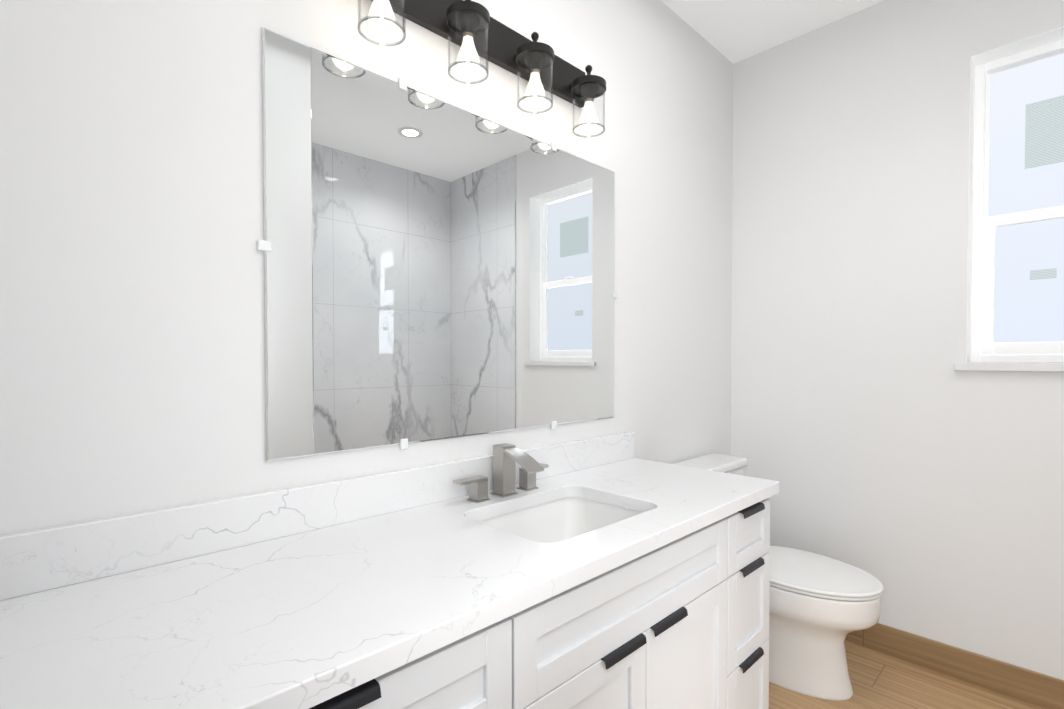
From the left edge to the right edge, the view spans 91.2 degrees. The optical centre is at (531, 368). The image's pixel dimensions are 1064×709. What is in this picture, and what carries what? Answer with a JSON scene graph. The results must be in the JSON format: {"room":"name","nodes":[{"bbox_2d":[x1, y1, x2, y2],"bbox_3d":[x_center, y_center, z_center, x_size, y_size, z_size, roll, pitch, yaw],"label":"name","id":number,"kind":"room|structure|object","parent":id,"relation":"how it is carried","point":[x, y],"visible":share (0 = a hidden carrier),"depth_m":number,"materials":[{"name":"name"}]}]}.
{"room":"bathroom","nodes":[
{"label":"bathroom","id":0,"kind":"room"},
{"bbox_2d":[0,0,732,534],"bbox_3d":[0.016,-0.145,1.778,2.920,2.745,0.140,-1,1,-44],"label":"wall","id":1,"kind":"structure","parent":0,"point":[132,352],"depth_m":1.04,"materials":[{"name":"white paint"}]},
{"bbox_2d":[0,432,633,599],"bbox_3d":[-0.233,0.309,1.430,1.739,0.099,0.020,-1,1,-44],"label":"backsplash","id":2,"kind":"structure","parent":1,"relation":"attached to","point":[36,560],"depth_m":1.05,"materials":[{"name":"white stone"}]},
{"bbox_2d":[257,27,616,460],"bbox_3d":[-0.129,-0.267,1.529,1.248,0.945,0.010,-1,1,-44],"label":"mirror","id":3,"kind":"object","parent":1,"relation":"attached to","point":[435,269],"visible":1,"depth_m":1.36,"materials":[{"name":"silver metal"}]},
{"bbox_2d":[357,0,605,137],"bbox_3d":[-0.089,-0.885,1.453,0.870,0.254,0.159,-1,1,-44],"label":"sconce","id":4,"kind":"object","parent":1,"relation":"attached to","point":[473,30],"visible":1,"depth_m":1.48,"materials":[{"name":"black"}]},
{"bbox_2d":[661,0,884,63],"bbox_3d":[0.918,-1.531,0.825,2.920,0.060,2.730,-1,1,-44],"label":"ceiling","id":5,"kind":"structure","parent":0,"point":[733,31],"depth_m":2.27,"materials":[{"name":"white paint"}]},
{"bbox_2d":[731,0,1063,679],"bbox_3d":[1.916,-0.146,1.816,0.140,2.745,2.450,-1,1,-44],"label":"wall","id":6,"kind":"structure","parent":0,"point":[894,452],"depth_m":2.16,"materials":[{"name":"white paint"}]},
{"bbox_2d":[845,623,1063,708],"bbox_3d":[1.583,1.135,2.072,0.012,0.115,1.626,-1,1,-44],"label":"baseboard","id":7,"kind":"structure","parent":6,"relation":"attached to","point":[1031,686],"depth_m":1.99,"materials":[{"name":"brown wood"}]},
{"bbox_2d":[954,363,1063,371],"bbox_3d":[1.880,-0.003,1.807,0.117,0.030,0.639,-1,1,-44],"label":"window sill","id":8,"kind":"structure","parent":6,"relation":"attached to","point":[1044,367],"depth_m":1.88,"materials":[{"name":"white wood"}]},
{"bbox_2d":[966,27,1063,362],"bbox_3d":[1.912,-0.597,1.828,0.159,1.156,0.572,-1,1,-44],"label":"window","id":9,"kind":"structure","parent":6,"relation":"in","point":[982,346],"depth_m":2.01,"materials":[{"name":"white plastic"}]},
{"bbox_2d":[988,53,1063,342],"bbox_3d":[1.944,-0.619,1.859,0.035,1.045,0.481,-1,1,-44],"label":"window panel","id":10,"kind":"object","parent":9,"relation":"in","point":[1026,152],"visible":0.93,"depth_m":1.95,"materials":[{"name":"clear glass"}]},
{"bbox_2d":[769,640,1045,708],"bbox_3d":[0.918,1.258,0.872,2.920,0.090,2.730,-1,1,-44],"label":"floor","id":11,"kind":"structure","parent":0,"point":[880,680],"depth_m":1.92,"materials":[{"name":"brown wood"}]},
{"bbox_2d":[280,488,778,708],"bbox_3d":[-0.061,0.802,1.227,1.733,0.810,0.559,-1,1,-44],"label":"bathroom vanity","id":12,"kind":"object","parent":11,"relation":"on","point":[607,572],"depth_m":1.11,"materials":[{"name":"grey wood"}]},
{"bbox_2d":[0,456,778,708],"bbox_3d":[-0.049,0.379,1.227,1.759,0.035,0.564,-1,1,-44],"label":"countertop","id":13,"kind":"structure","parent":12,"relation":"on","point":[280,622],"depth_m":0.84,"materials":[{"name":"white stone"}]},
{"bbox_2d":[452,444,551,499],"bbox_3d":[-0.043,0.288,1.444,0.328,0.139,0.160,-1,1,-44],"label":"faucet","id":14,"kind":"object","parent":13,"relation":"on","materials":[{"name":"silver metal"}]},
{"bbox_2d":[476,492,643,543],"bbox_3d":[0.080,0.458,1.337,0.484,0.150,0.365,-1,1,-44],"label":"sink","id":15,"kind":"object","parent":13,"relation":"in","point":[563,514],"depth_m":1.51,"materials":[{"name":"white ceramic"}]},
{"bbox_2d":[674,453,883,700],"bbox_3d":[0.970,0.801,2.090,0.410,0.782,0.740,-1,1,-44],"label":"toilet","id":16,"kind":"object","parent":11,"relation":"on","point":[821,607],"visible":0.58,"depth_m":1.90,"materials":[{"name":"white ceramic"}]}
]}

